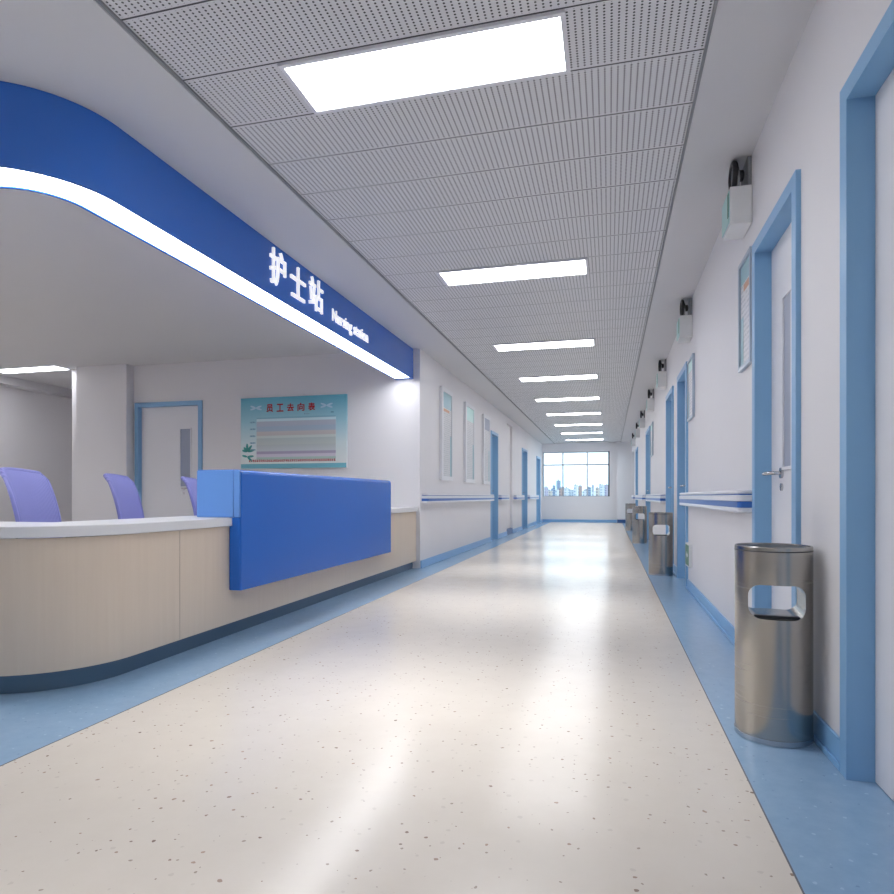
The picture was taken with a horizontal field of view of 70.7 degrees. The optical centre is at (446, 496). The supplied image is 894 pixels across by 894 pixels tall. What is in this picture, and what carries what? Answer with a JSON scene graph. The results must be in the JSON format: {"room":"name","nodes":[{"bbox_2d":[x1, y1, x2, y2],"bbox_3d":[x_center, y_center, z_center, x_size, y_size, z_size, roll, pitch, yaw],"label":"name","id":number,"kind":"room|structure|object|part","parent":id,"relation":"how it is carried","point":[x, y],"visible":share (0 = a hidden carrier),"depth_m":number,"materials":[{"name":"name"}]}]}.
{"room":"hospital interior","nodes":[
{"label":"hospital interior","id":0,"kind":"room"},
{"bbox_2d":[0,386,71,538],"bbox_3d":[-8.322,-0.525,4.979,0.200,2.850,13.500,0,0,14],"label":"wall","id":1,"kind":"structure","parent":0,"point":[36,428],"depth_m":10.45,"materials":[{"name":"paint"}]},
{"bbox_2d":[0,375,71,398],"bbox_3d":[-8.119,-1.790,4.927,0.220,0.120,13.500,0,0,14],"label":"trim","id":2,"kind":"structure","parent":1,"relation":"attached to","point":[6,381],"depth_m":10.20,"materials":[{"name":"paint"}]},
{"bbox_2d":[72,349,423,567],"bbox_3d":[-2.667,-0.525,9.488,5.309,2.850,1.950,0,0,14],"label":"wall","id":3,"kind":"structure","parent":0,"point":[386,414],"depth_m":8.22,"materials":[{"name":"paint"}]},
{"bbox_2d":[135,400,202,517],"bbox_3d":[-3.877,-0.210,8.834,1.090,2.220,0.120,0,0,14],"label":"door","id":4,"kind":"structure","parent":3,"relation":"in","point":[168,435],"depth_m":8.86,"materials":[{"name":"white laminate"}]},
{"bbox_3d":[-3.643,-0.540,8.782,0.160,0.800,0.004,0,0,14],"label":"vision panel","id":5,"kind":"part","parent":4,"relation":"part of","materials":[{"name":"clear glass"}]},
{"bbox_3d":[-3.644,-0.540,8.778,0.190,0.830,0.012,0,0,14],"label":"panel frame","id":6,"kind":"part","parent":4,"relation":"part of","materials":[{"name":"white laminate"}]},
{"bbox_2d":[241,394,347,468],"bbox_3d":[-2.029,-0.843,8.300,1.535,0.949,0.033,0,0,14],"label":"notice board","id":7,"kind":"object","parent":3,"relation":"attached to","point":[290,432],"visible":1,"depth_m":8.28,"materials":[{"name":"teal plastic"}]},
{"bbox_2d":[242,444,253,460],"bbox_3d":[-2.665,-0.588,8.449,0.186,0.245,0.002,0,0,14],"label":"print","id":8,"kind":"object","parent":7,"relation":"attached to","point":[247,449],"depth_m":8.45,"materials":[{"name":"teal paper"}]},
{"bbox_2d":[250,406,261,409],"bbox_3d":[-2.554,-1.182,8.420,0.173,0.065,0.002,0,0,14],"label":"print","id":9,"kind":"object","parent":7,"relation":"attached to","point":[251,407],"depth_m":8.42,"materials":[{"name":"blue paper"}]},
{"bbox_2d":[249,458,335,461],"bbox_3d":[-2.047,-0.474,8.290,1.265,0.032,0.002,0,0,14],"label":"print","id":10,"kind":"object","parent":7,"relation":"on","point":[250,459],"depth_m":8.29},
{"bbox_2d":[257,415,335,459],"bbox_3d":[-1.990,-0.770,8.275,1.145,0.560,0.003,0,0,14],"label":"print","id":11,"kind":"object","parent":7,"relation":"on","point":[279,437],"depth_m":8.27},
{"bbox_2d":[321,403,331,407],"bbox_3d":[-1.561,-1.182,8.165,0.173,0.065,0.002,0,0,14],"label":"print","id":12,"kind":"object","parent":7,"relation":"attached to","point":[323,405],"depth_m":8.17,"materials":[{"name":"blue paper"}]},
{"bbox_2d":[0,0,816,443],"bbox_3d":[-1.801,-1.900,9.962,9.950,0.100,26.400,0,0,14],"label":"ceiling","id":13,"kind":"structure","parent":0,"point":[584,162],"depth_m":3.76,"materials":[{"name":"metal"}]},
{"bbox_2d":[0,365,71,373],"bbox_3d":[-6.070,-1.844,9.160,1.200,0.012,0.300,0,0,14],"label":"recessed light","id":14,"kind":"object","parent":13,"relation":"in","point":[45,368],"visible":1,"depth_m":9.14,"materials":[{"name":"white plastic"}]},
{"bbox_2d":[0,81,412,379],"bbox_3d":[-4.279,-1.659,6.107,6.609,0.381,5.397,0,0,14],"label":"overhead sign","id":15,"kind":"object","parent":13,"relation":"attached to","point":[52,145],"visible":1,"depth_m":3.51,"materials":[{"name":"blue plastic"}]},
{"bbox_3d":[-4.362,-1.659,6.234,6.387,0.381,5.192,0,0,14],"label":"trim","id":16,"kind":"part","parent":15,"relation":"part of","materials":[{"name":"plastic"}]},
{"bbox_2d":[0,167,408,377],"bbox_3d":[-4.292,-1.480,6.069,6.544,0.012,5.282,0,0,14],"label":"diffuser","id":17,"kind":"object","parent":15,"relation":"attached to","point":[103,203],"depth_m":3.70,"materials":[{"name":"white plastic"}]},
{"bbox_2d":[278,9,570,114],"bbox_3d":[-0.095,-1.862,2.740,1.222,0.012,0.358,0,0,14],"label":"recessed light","id":18,"kind":"object","parent":13,"relation":"in","point":[533,46],"visible":1,"depth_m":2.71,"materials":[{"name":"white plastic"}]},
{"bbox_2d":[437,257,588,286],"bbox_3d":[0.550,-1.862,5.248,1.222,0.012,0.358,0,0,14],"label":"recessed light","id":19,"kind":"object","parent":13,"relation":"in","point":[577,266],"visible":1,"depth_m":5.23,"materials":[{"name":"white plastic"}]},
{"bbox_2d":[493,338,594,351],"bbox_3d":[1.195,-1.862,7.757,1.222,0.012,0.358,0,0,14],"label":"recessed light","id":20,"kind":"object","parent":13,"relation":"in","point":[587,342],"visible":1,"depth_m":7.75,"materials":[{"name":"white plastic"}]},
{"bbox_2d":[518,374,597,381],"bbox_3d":[1.748,-1.862,9.907,1.222,0.012,0.358,0,0,14],"label":"recessed light","id":21,"kind":"object","parent":13,"relation":"in","point":[579,376],"visible":1,"depth_m":9.86,"materials":[{"name":"white plastic"}]},
{"bbox_2d":[534,396,599,401],"bbox_3d":[2.301,-1.862,12.057,1.222,0.012,0.358,0,0,14],"label":"recessed light","id":22,"kind":"object","parent":13,"relation":"in","point":[589,397],"visible":1,"depth_m":12.07,"materials":[{"name":"white plastic"}]},
{"bbox_2d":[545,412,601,415],"bbox_3d":[2.854,-1.862,14.207,1.222,0.012,0.358,0,0,14],"label":"recessed light","id":23,"kind":"object","parent":13,"relation":"in","point":[574,413],"visible":1,"depth_m":14.13,"materials":[{"name":"white plastic"}]},
{"bbox_2d":[554,423,602,425],"bbox_3d":[3.407,-1.862,16.357,1.222,0.012,0.358,0,0,14],"label":"recessed light","id":24,"kind":"object","parent":13,"relation":"in","point":[584,424],"visible":1,"depth_m":16.30,"materials":[{"name":"white plastic"}]},
{"bbox_2d":[555,424,601,425],"bbox_3d":[3.407,-1.864,16.357,1.182,0.008,0.318,0,0,14],"label":"diffuser","id":25,"kind":"object","parent":24,"relation":"attached to","point":[555,424],"depth_m":16.30,"materials":[{"name":"white plastic"}]},
{"bbox_2d":[561,432,602,433],"bbox_3d":[3.960,-1.862,18.507,1.222,0.012,0.358,0,0,14],"label":"recessed light","id":26,"kind":"object","parent":13,"relation":"in","point":[570,432],"visible":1,"depth_m":18.59,"materials":[{"name":"white plastic"}]},
{"bbox_2d":[565,439,603,440],"bbox_3d":[4.513,-1.862,20.657,1.222,0.012,0.358,0,0,14],"label":"recessed light","id":27,"kind":"object","parent":13,"relation":"in","point":[565,439],"visible":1,"depth_m":20.60,"materials":[{"name":"white plastic"}]},
{"bbox_2d":[0,522,893,893],"bbox_3d":[-1.801,0.950,9.962,10.350,0.100,26.800,0,0,14],"label":"floor","id":28,"kind":"structure","parent":0,"point":[534,709],"depth_m":2.13,"materials":[{"name":"plastic"}]},
{"bbox_2d":[0,467,106,538],"bbox_3d":[-2.193,0.367,3.683,0.665,1.067,0.636,0,0,-10],"label":"office chair","id":29,"kind":"object","parent":28,"relation":"on","point":[31,493],"visible":0.3,"depth_m":3.69,"materials":[{"name":"plastic"}]},
{"bbox_3d":[-2.425,0.117,3.643,0.193,0.567,0.517,0,0,-10],"label":"frame","id":30,"kind":"part","parent":29,"relation":"part of","materials":[{"name":"plastic"}]},
{"bbox_3d":[-2.425,0.123,3.644,0.187,0.553,0.490,0,0,-10],"label":"backrest","id":31,"kind":"part","parent":29,"relation":"part of","materials":[{"name":"plastic"}]},
{"bbox_2d":[76,364,133,520],"bbox_3d":[-4.873,-0.475,8.976,0.850,2.750,0.140,0,0,14],"label":"column","id":32,"kind":"object","parent":28,"relation":"on","point":[104,393],"visible":0.64,"depth_m":8.91,"materials":[{"name":"paint"}]},
{"bbox_2d":[103,473,143,534],"bbox_3d":[-2.135,0.367,4.628,0.665,1.067,0.636,0,0,-10],"label":"office chair","id":33,"kind":"object","parent":28,"relation":"on","point":[127,501],"visible":0.26,"depth_m":4.66,"materials":[{"name":"purple plastic"}]},
{"bbox_3d":[-2.368,0.123,4.589,0.187,0.553,0.490,0,0,-10],"label":"backrest","id":34,"kind":"part","parent":33,"relation":"part of","materials":[{"name":"fabric"}]},
{"bbox_2d":[181,476,196,515],"bbox_3d":[-1.879,0.367,5.306,0.665,1.067,0.636,0,0,-10],"label":"office chair","id":35,"kind":"object","parent":28,"relation":"on","point":[191,483],"visible":0.2,"depth_m":5.08,"materials":[{"name":"purple plastic"}]},
{"bbox_3d":[-2.111,0.123,5.266,0.187,0.553,0.490,0,0,-10],"label":"backrest","id":36,"kind":"part","parent":35,"relation":"part of","materials":[{"name":"fabric"}]},
{"bbox_2d":[0,507,417,693],"bbox_3d":[-2.428,0.517,5.646,2.885,0.765,5.366,0,0,14],"label":"reception desk","id":37,"kind":"object","parent":28,"relation":"on","point":[75,609],"visible":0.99,"depth_m":3.17,"materials":[{"name":"brown wood"}]},
{"bbox_2d":[0,507,417,538],"bbox_3d":[-2.428,0.162,5.646,2.885,0.053,5.366,0,0,14],"label":"countertop","id":38,"kind":"structure","parent":37,"relation":"on","point":[157,524],"depth_m":3.14,"materials":[{"name":"white"}]},
{"bbox_2d":[197,470,390,590],"bbox_3d":[-1.106,0.213,5.399,0.315,0.769,2.847,0,0,14],"label":"panel","id":39,"kind":"object","parent":37,"relation":"attached to","point":[285,525],"visible":1,"depth_m":4.61,"materials":[{"name":"blue plastic"}]},
{"bbox_3d":[-1.483,-0.017,4.033,0.265,0.300,0.013,0,0,14],"label":"panel","id":40,"kind":"part","parent":39,"relation":"part of","materials":[{"name":"blue plastic"}]},
{"bbox_3d":[-1.346,0.365,3.998,0.074,0.462,0.013,0,0,14],"label":"edge panel","id":41,"kind":"part","parent":39,"relation":"part of","materials":[{"name":"blue plastic"}]},
{"bbox_3d":[-1.331,-0.018,3.994,0.044,0.299,0.013,0,0,14],"label":"trim","id":42,"kind":"part","parent":39,"relation":"part of","materials":[{"name":"blue plastic"}]},
{"bbox_2d":[617,442,631,519],"bbox_3d":[6.058,-0.475,21.509,0.480,2.750,0.120,0,0,14],"label":"wall pier","id":43,"kind":"object","parent":28,"relation":"on","point":[624,449],"visible":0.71,"depth_m":21.46,"materials":[{"name":"paint"}]},
{"bbox_2d":[625,503,635,530],"bbox_3d":[4.786,0.542,16.425,0.267,0.716,0.267,0,0,14],"label":"litter bin","id":44,"kind":"object","parent":28,"relation":"on","point":[628,516],"visible":0.84,"depth_m":16.33,"materials":[{"name":"silver metal"}]},
{"bbox_2d":[632,506,646,543],"bbox_3d":[3.673,0.542,12.014,0.267,0.716,0.267,0,0,14],"label":"litter bin","id":45,"kind":"object","parent":28,"relation":"on","point":[639,526],"visible":1,"depth_m":11.91,"materials":[{"name":"silver metal"}]},
{"bbox_2d":[648,512,672,575],"bbox_3d":[2.455,0.542,7.237,0.267,0.716,0.267,0,0,14],"label":"litter bin","id":46,"kind":"object","parent":28,"relation":"on","point":[660,546],"visible":1,"depth_m":7.13,"materials":[{"name":"silver metal"}]},
{"bbox_2d":[734,543,813,747],"bbox_3d":[1.232,0.542,2.380,0.267,0.716,0.267,0,0,20],"label":"litter bin","id":47,"kind":"object","parent":28,"relation":"on","point":[774,647],"visible":1,"depth_m":2.27,"materials":[{"name":"silver metal"}]},
{"bbox_2d":[739,544,806,547],"bbox_3d":[1.232,0.194,2.380,0.243,0.012,0.243,0,0,20],"label":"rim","id":48,"kind":"object","parent":47,"relation":"on","point":[740,545],"depth_m":2.43,"materials":[{"name":"silver metal"}]},
{"bbox_2d":[424,352,541,558],"bbox_3d":[1.439,-0.525,15.195,0.200,2.850,14.650,0,0,14],"label":"wall","id":49,"kind":"structure","parent":0,"point":[452,525],"depth_m":10.31,"materials":[{"name":"paint"}]},
{"bbox_2d":[439,386,452,480],"bbox_3d":[-0.007,-0.885,9.078,0.044,1.310,0.620,0,0,14],"label":"framed poster","id":50,"kind":"object","parent":49,"relation":"attached to","point":[445,395],"visible":1,"depth_m":8.98,"materials":[{"name":"white metal"}]},
{"bbox_2d":[444,392,450,410],"bbox_3d":[0.003,-1.367,9.075,0.001,0.220,0.492,0,0,14],"label":"print","id":51,"kind":"object","parent":50,"relation":"on","point":[447,395],"depth_m":9.09,"materials":[{"name":"teal paper"}]},
{"bbox_2d":[450,437,450,475],"bbox_3d":[0.056,-0.586,9.281,0.001,0.586,0.066,0,0,14],"label":"print","id":52,"kind":"object","parent":50,"relation":"attached to","point":[450,437],"depth_m":9.26,"materials":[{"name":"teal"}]},
{"bbox_2d":[422,494,493,502],"bbox_3d":[0.314,0.026,10.239,0.086,0.123,4.750,0,0,14],"label":"handrail","id":53,"kind":"object","parent":49,"relation":"attached to","point":[426,498],"visible":1,"depth_m":9.28,"materials":[{"name":"white plastic"}]},
{"bbox_3d":[0.314,-0.025,10.239,0.086,0.021,4.750,0,0,14],"label":"grab rail","id":54,"kind":"part","parent":53,"relation":"part of","materials":[{"name":"white plastic"}]},
{"bbox_2d":[463,402,474,482],"bbox_3d":[0.376,-0.885,10.569,0.044,1.310,0.700,0,0,14],"label":"framed poster","id":55,"kind":"object","parent":49,"relation":"attached to","point":[468,409],"visible":1,"depth_m":10.46,"materials":[{"name":"white metal"}]},
{"bbox_2d":[467,407,473,422],"bbox_3d":[0.387,-1.367,10.567,0.001,0.220,0.572,0,0,14],"label":"print","id":56,"kind":"object","parent":55,"relation":"attached to","point":[470,410],"depth_m":10.60,"materials":[{"name":"teal paper"}]},
{"bbox_2d":[473,445,473,478],"bbox_3d":[0.450,-0.586,10.812,0.001,0.586,0.066,0,0,14],"label":"print","id":57,"kind":"object","parent":55,"relation":"attached to","point":[473,445],"depth_m":10.83,"materials":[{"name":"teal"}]},
{"bbox_2d":[420,519,542,567],"bbox_3d":[1.524,0.853,15.081,0.022,0.095,14.830,0,0,14],"label":"baseboard","id":58,"kind":"structure","parent":49,"relation":"attached to","point":[426,562],"depth_m":9.93,"materials":[{"name":"blue"}]},
{"bbox_2d":[482,413,489,484],"bbox_3d":[0.748,-0.885,12.017,0.044,1.310,0.650,0,0,14],"label":"framed poster","id":59,"kind":"object","parent":49,"relation":"attached to","point":[485,419],"visible":1,"depth_m":11.89,"materials":[{"name":"white paper"}]},
{"bbox_2d":[485,418,488,430],"bbox_3d":[0.759,-1.367,12.015,0.001,0.220,0.522,0,0,14],"label":"print","id":60,"kind":"object","parent":59,"relation":"attached to","point":[486,419],"depth_m":12.01,"materials":[{"name":"glass"}]},
{"bbox_2d":[491,430,497,539],"bbox_3d":[0.901,-0.210,12.985,0.180,2.220,0.800,0,0,14],"label":"door","id":61,"kind":"structure","parent":49,"relation":"in","point":[494,436],"depth_m":13.30,"materials":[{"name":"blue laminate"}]},
{"bbox_2d":[498,495,508,500],"bbox_3d":[1.253,0.026,13.891,0.086,0.123,1.070,0,0,14],"label":"handrail","id":62,"kind":"object","parent":49,"relation":"attached to","point":[500,497],"visible":1,"depth_m":13.58,"materials":[{"name":"white plastic"}]},
{"bbox_2d":[507,528,512,534],"bbox_3d":[1.466,0.835,15.008,0.062,0.130,0.892,0,0,14],"label":"trim","id":63,"kind":"structure","parent":49,"relation":"attached to","point":[509,530],"depth_m":15.10,"materials":[{"name":"blue"}]},
{"bbox_2d":[513,495,524,499],"bbox_3d":[1.871,0.026,16.297,0.086,0.123,1.500,0,0,14],"label":"handrail","id":64,"kind":"object","parent":49,"relation":"attached to","point":[515,497],"visible":1,"depth_m":15.85,"materials":[{"name":"white plastic"}]},
{"bbox_2d":[522,448,527,528],"bbox_3d":[2.096,-0.210,17.634,0.180,2.220,1.100,0,0,14],"label":"door","id":65,"kind":"structure","parent":49,"relation":"in","point":[524,451],"depth_m":18.10,"materials":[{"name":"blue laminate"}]},
{"bbox_2d":[528,495,538,498],"bbox_3d":[2.650,0.026,19.324,0.086,0.123,2.350,0,0,14],"label":"handrail","id":66,"kind":"object","parent":49,"relation":"attached to","point":[529,496],"visible":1,"depth_m":18.99,"materials":[{"name":"white plastic"}]},
{"bbox_2d":[536,456,540,522],"bbox_3d":[2.981,-0.210,21.072,0.180,2.220,1.100,0,0,14],"label":"door","id":67,"kind":"structure","parent":49,"relation":"in","point":[538,459],"depth_m":21.54,"materials":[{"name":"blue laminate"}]},
{"bbox_2d":[542,442,616,520],"bbox_3d":[4.857,-0.525,21.983,3.441,2.850,0.200,0,0,14],"label":"wall","id":68,"kind":"structure","parent":0,"point":[553,507],"depth_m":21.90,"materials":[{"name":"paint"}]},
{"bbox_2d":[95,0,554,443],"bbox_3d":[0.493,-1.862,9.373,0.012,0.012,26.400,0,0,14],"label":"trim","id":69,"kind":"structure","parent":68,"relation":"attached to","point":[101,3],"depth_m":3.31,"materials":[{"name":"grey metal"}]},
{"bbox_2d":[543,451,609,495],"bbox_3d":[4.505,-0.780,22.032,2.288,1.560,0.120,0,0,14],"label":"window","id":70,"kind":"structure","parent":68,"relation":"in","point":[562,464],"depth_m":22.07,"materials":[{"name":"grey"}]},
{"bbox_2d":[543,519,616,522],"bbox_3d":[4.602,0.853,21.934,2.531,0.095,0.022,0,0,14],"label":"baseboard","id":71,"kind":"structure","parent":68,"relation":"attached to","point":[544,520],"depth_m":21.96,"materials":[{"name":"blue"}]},
{"bbox_2d":[621,0,717,439],"bbox_3d":[2.669,-1.862,8.813,0.012,0.012,26.400,0,0,14],"label":"trim","id":72,"kind":"structure","parent":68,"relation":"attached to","point":[715,1],"depth_m":3.31,"materials":[{"name":"grey metal"}]},
{"bbox_2d":[632,0,891,736],"bbox_3d":[3.114,-0.525,8.698,0.200,2.850,26.400,0,0,14],"label":"wall","id":73,"kind":"structure","parent":0,"point":[801,130],"depth_m":2.60,"materials":[{"name":"paint"}]},
{"bbox_2d":[631,433,635,445],"bbox_3d":[5.452,-1.664,18.435,0.119,0.370,0.246,0,0,14],"label":"emergency light","id":74,"kind":"object","parent":73,"relation":"attached to","point":[633,440],"visible":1,"depth_m":18.33,"materials":[{"name":"grey plastic"}]},
{"bbox_2d":[635,447,637,518],"bbox_3d":[5.278,-0.210,17.332,0.130,2.220,1.200,0,0,14],"label":"door","id":75,"kind":"structure","parent":73,"relation":"in","point":[636,450],"depth_m":17.86,"materials":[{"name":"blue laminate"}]},
{"bbox_2d":[635,423,639,437],"bbox_3d":[4.780,-1.664,15.820,0.119,0.370,0.246,0,0,14],"label":"emergency light","id":76,"kind":"object","parent":73,"relation":"attached to","point":[637,431],"visible":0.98,"depth_m":15.72,"materials":[{"name":"grey plastic"}]},
{"bbox_2d":[635,495,645,500],"bbox_3d":[4.549,0.026,14.860,0.086,0.123,3.750,0,0,14],"label":"handrail","id":77,"kind":"object","parent":73,"relation":"attached to","point":[637,497],"visible":0.98,"depth_m":13.67,"materials":[{"name":"white plastic"}]},
{"bbox_2d":[639,410,644,428],"bbox_3d":[4.220,-1.664,13.641,0.119,0.370,0.246,0,0,14],"label":"emergency light","id":78,"kind":"object","parent":73,"relation":"attached to","point":[641,420],"visible":1,"depth_m":13.54,"materials":[{"name":"grey plastic"}]},
{"bbox_2d":[646,426,649,539],"bbox_3d":[4.001,-0.210,12.368,0.130,2.220,1.250,0,0,14],"label":"door","id":79,"kind":"structure","parent":73,"relation":"in","point":[648,429],"depth_m":12.92,"materials":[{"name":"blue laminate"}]},
{"bbox_2d":[646,389,653,411],"bbox_3d":[3.522,-1.664,10.929,0.119,0.370,0.246,0,0,14],"label":"emergency light","id":80,"kind":"object","parent":73,"relation":"attached to","point":[650,401],"visible":1,"depth_m":10.83,"materials":[{"name":"grey plastic"}]},
{"bbox_2d":[650,422,652,456],"bbox_3d":[3.654,-1.010,11.244,0.021,0.580,0.600,0,0,14],"label":"framed poster","id":81,"kind":"object","parent":73,"relation":"attached to","point":[651,425],"visible":1,"depth_m":11.33,"materials":[{"name":"blue metal"}]},
{"bbox_2d":[646,494,665,502],"bbox_3d":[3.320,0.026,10.081,0.086,0.123,3.420,0,0,14],"label":"handrail","id":82,"kind":"object","parent":73,"relation":"attached to","point":[659,498],"visible":0.98,"depth_m":9.07,"materials":[{"name":"white plastic"}]},
{"bbox_2d":[656,359,666,388],"bbox_3d":[2.920,-1.664,8.585,0.119,0.370,0.246,0,0,14],"label":"emergency light","id":83,"kind":"object","parent":73,"relation":"attached to","point":[661,377],"visible":1,"depth_m":8.48,"materials":[{"name":"grey plastic"}]},
{"bbox_2d":[666,386,673,563],"bbox_3d":[2.862,-0.210,7.937,0.130,2.220,0.900,0,0,14],"label":"door","id":84,"kind":"structure","parent":73,"relation":"in","point":[670,396],"depth_m":8.32,"materials":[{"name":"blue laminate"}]},
{"bbox_2d":[677,361,687,587],"bbox_3d":[2.510,-0.210,6.567,0.130,2.220,0.870,0,0,14],"label":"door","id":85,"kind":"structure","parent":73,"relation":"in","point":[682,424],"depth_m":6.93,"materials":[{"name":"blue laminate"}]},
{"bbox_2d":[677,298,691,342],"bbox_3d":[2.245,-1.664,5.961,0.119,0.370,0.246,0,0,14],"label":"emergency light","id":86,"kind":"object","parent":73,"relation":"attached to","point":[684,324],"visible":1,"depth_m":5.86,"materials":[{"name":"grey plastic"}]},
{"bbox_3d":[2.293,-1.767,5.946,0.019,0.162,0.180,0,0,14],"label":"plate","id":87,"kind":"part","parent":86,"relation":"part of","materials":[{"name":"grey plastic"}]},
{"bbox_2d":[685,542,691,567],"bbox_3d":[2.296,0.555,5.987,0.034,0.220,0.260,0,0,14],"label":"wall sign","id":88,"kind":"object","parent":73,"relation":"attached to","point":[688,546],"visible":1,"depth_m":5.88,"materials":[{"name":"white plastic"}]},
{"bbox_2d":[687,353,694,421],"bbox_3d":[2.274,-1.005,5.879,0.021,0.570,0.420,0,0,14],"label":"framed poster","id":89,"kind":"object","parent":73,"relation":"attached to","point":[691,362],"visible":1,"depth_m":5.83,"materials":[{"name":"blue metal"}]},
{"bbox_2d":[688,360,691,374],"bbox_3d":[2.275,-1.218,5.879,0.001,0.094,0.368,0,0,14],"label":"print","id":90,"kind":"object","parent":89,"relation":"attached to","point":[689,361],"depth_m":5.91,"materials":[{"name":"teal"}]},
{"bbox_2d":[679,490,751,512],"bbox_3d":[1.948,0.026,4.742,0.086,0.123,2.905,0,0,14],"label":"handrail","id":91,"kind":"object","parent":73,"relation":"attached to","point":[739,501],"visible":0.94,"depth_m":3.84,"materials":[{"name":"white plastic"}]},
{"bbox_3d":[1.948,-0.025,4.742,0.086,0.021,2.905,0,0,14],"label":"grab rail","id":92,"kind":"part","parent":91,"relation":"part of","materials":[{"name":"white plastic"}]},
{"bbox_2d":[722,156,751,240],"bbox_3d":[1.617,-1.664,3.520,0.119,0.370,0.246,0,0,14],"label":"emergency light","id":93,"kind":"object","parent":73,"relation":"attached to","point":[737,206],"visible":1,"depth_m":3.42,"materials":[{"name":"white plastic"}]},
{"bbox_3d":[1.565,-1.580,3.539,0.004,0.170,0.211,0,0,14],"label":"sign panel","id":94,"kind":"part","parent":93,"relation":"part of","materials":[{"name":"teal"}]},
{"bbox_3d":[1.665,-1.767,3.506,0.019,0.162,0.180,0,0,14],"label":"plate","id":95,"kind":"part","parent":93,"relation":"part of","materials":[{"name":"grey"}]},
{"bbox_2d":[738,246,751,372],"bbox_3d":[1.667,-1.028,3.516,0.021,0.616,0.320,0,0,14],"label":"framed poster","id":96,"kind":"object","parent":73,"relation":"attached to","point":[745,267],"visible":0.89,"depth_m":3.53,"materials":[{"name":"blue metal"}]},
{"bbox_2d":[741,318,742,365],"bbox_3d":[1.692,-0.882,3.613,0.001,0.274,0.066,0,0,14],"label":"print","id":97,"kind":"object","parent":96,"relation":"attached to","point":[741,318],"depth_m":3.63,"materials":[{"name":"grey"}]},
{"bbox_2d":[741,257,748,286],"bbox_3d":[1.667,-1.260,3.516,0.001,0.102,0.268,0,0,14],"label":"print","id":98,"kind":"object","parent":96,"relation":"on","point":[745,262],"depth_m":3.52,"materials":[{"name":"teal"}]},
{"bbox_2d":[744,277,748,290],"bbox_3d":[1.663,-1.178,3.499,0.001,0.038,0.142,0,0,14],"label":"print","id":99,"kind":"object","parent":96,"relation":"attached to","point":[746,282],"depth_m":3.49,"materials":[{"name":"brown"}]},
{"bbox_2d":[673,564,839,770],"bbox_3d":[2.992,0.853,8.668,0.022,0.095,26.280,0,0,14],"label":"baseboard","id":100,"kind":"structure","parent":73,"relation":"attached to","point":[826,738],"depth_m":2.34,"materials":[{"name":"blue"}]},
{"bbox_2d":[752,169,800,609],"bbox_3d":[1.571,-0.210,2.917,0.130,2.220,0.802,0,0,14],"label":"door","id":101,"kind":"structure","parent":73,"relation":"in","point":[776,251],"depth_m":3.09,"materials":[{"name":"white laminate"}]},
{"bbox_3d":[1.599,-0.113,3.093,0.064,0.052,0.146,0,0,14],"label":"handle","id":102,"kind":"part","parent":101,"relation":"part of","materials":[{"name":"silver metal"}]},
{"bbox_3d":[1.582,-0.540,2.924,0.012,0.830,0.168,0,0,14],"label":"panel frame","id":103,"kind":"part","parent":101,"relation":"part of","materials":[{"name":"white laminate"}]},
{"bbox_3d":[1.586,-0.540,2.923,0.004,0.800,0.138,0,0,14],"label":"vision panel","id":104,"kind":"part","parent":101,"relation":"part of","materials":[{"name":"clear glass"}]},
{"bbox_2d":[840,0,893,800],"bbox_3d":[1.224,-0.210,1.566,0.130,2.220,0.983,0,0,14],"label":"door","id":105,"kind":"structure","parent":73,"relation":"in","point":[867,95],"depth_m":1.99,"materials":[{"name":"white laminate"}]},
{"label":"outside","id":106,"kind":"structure","parent":0,"visible":0},
{"bbox_3d":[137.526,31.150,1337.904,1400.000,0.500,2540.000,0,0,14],"label":"ground","id":107,"kind":"structure","parent":106,"visible":0},
{"bbox_2d":[556,479,560,489],"bbox_3d":[252.814,-3.719,1428.046,9.319,69.237,12.427,0,0,14],"label":"building","id":108,"kind":"structure","parent":107,"relation":"on","point":[558,483],"depth_m":1422.56,"materials":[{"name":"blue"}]},
{"bbox_2d":[564,487,568,495],"bbox_3d":[144.899,9.726,762.624,5.471,42.348,8.964,0,0,14],"label":"building","id":109,"kind":"structure","parent":107,"relation":"on","point":[566,490],"depth_m":758.47,"materials":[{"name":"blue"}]},
{"bbox_2d":[574,484,577,495],"bbox_3d":[123.529,9.452,603.873,3.978,42.897,7.620,0,0,14],"label":"building","id":110,"kind":"structure","parent":107,"relation":"on","point":[575,485],"depth_m":600.44,"materials":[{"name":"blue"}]},
{"bbox_2d":[578,485,581,495],"bbox_3d":[143.836,9.249,680.514,4.165,43.301,7.789,0,0,14],"label":"building","id":111,"kind":"structure","parent":107,"relation":"on","point":[579,486],"depth_m":677.08,"materials":[{"name":"grey concrete"}]},
{"bbox_2d":[595,487,599,495],"bbox_3d":[161.578,10.246,676.298,4.910,41.309,8.459,0,0,14],"label":"building","id":112,"kind":"structure","parent":107,"relation":"on","point":[597,490],"depth_m":672.46,"materials":[{"name":"grey"}]},
{"bbox_2d":[600,484,603,495],"bbox_3d":[185.457,8.062,751.990,5.029,45.677,8.566,0,0,14],"label":"building","id":113,"kind":"structure","parent":107,"relation":"on","point":[602,485],"depth_m":748.36,"materials":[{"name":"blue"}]},
{"bbox_2d":[605,484,607,495],"bbox_3d":[210.200,7.191,827.610,5.474,47.417,8.966,0,0,14],"label":"building","id":114,"kind":"structure","parent":107,"relation":"on","point":[606,485],"depth_m":823.72,"materials":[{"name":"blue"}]}
]}

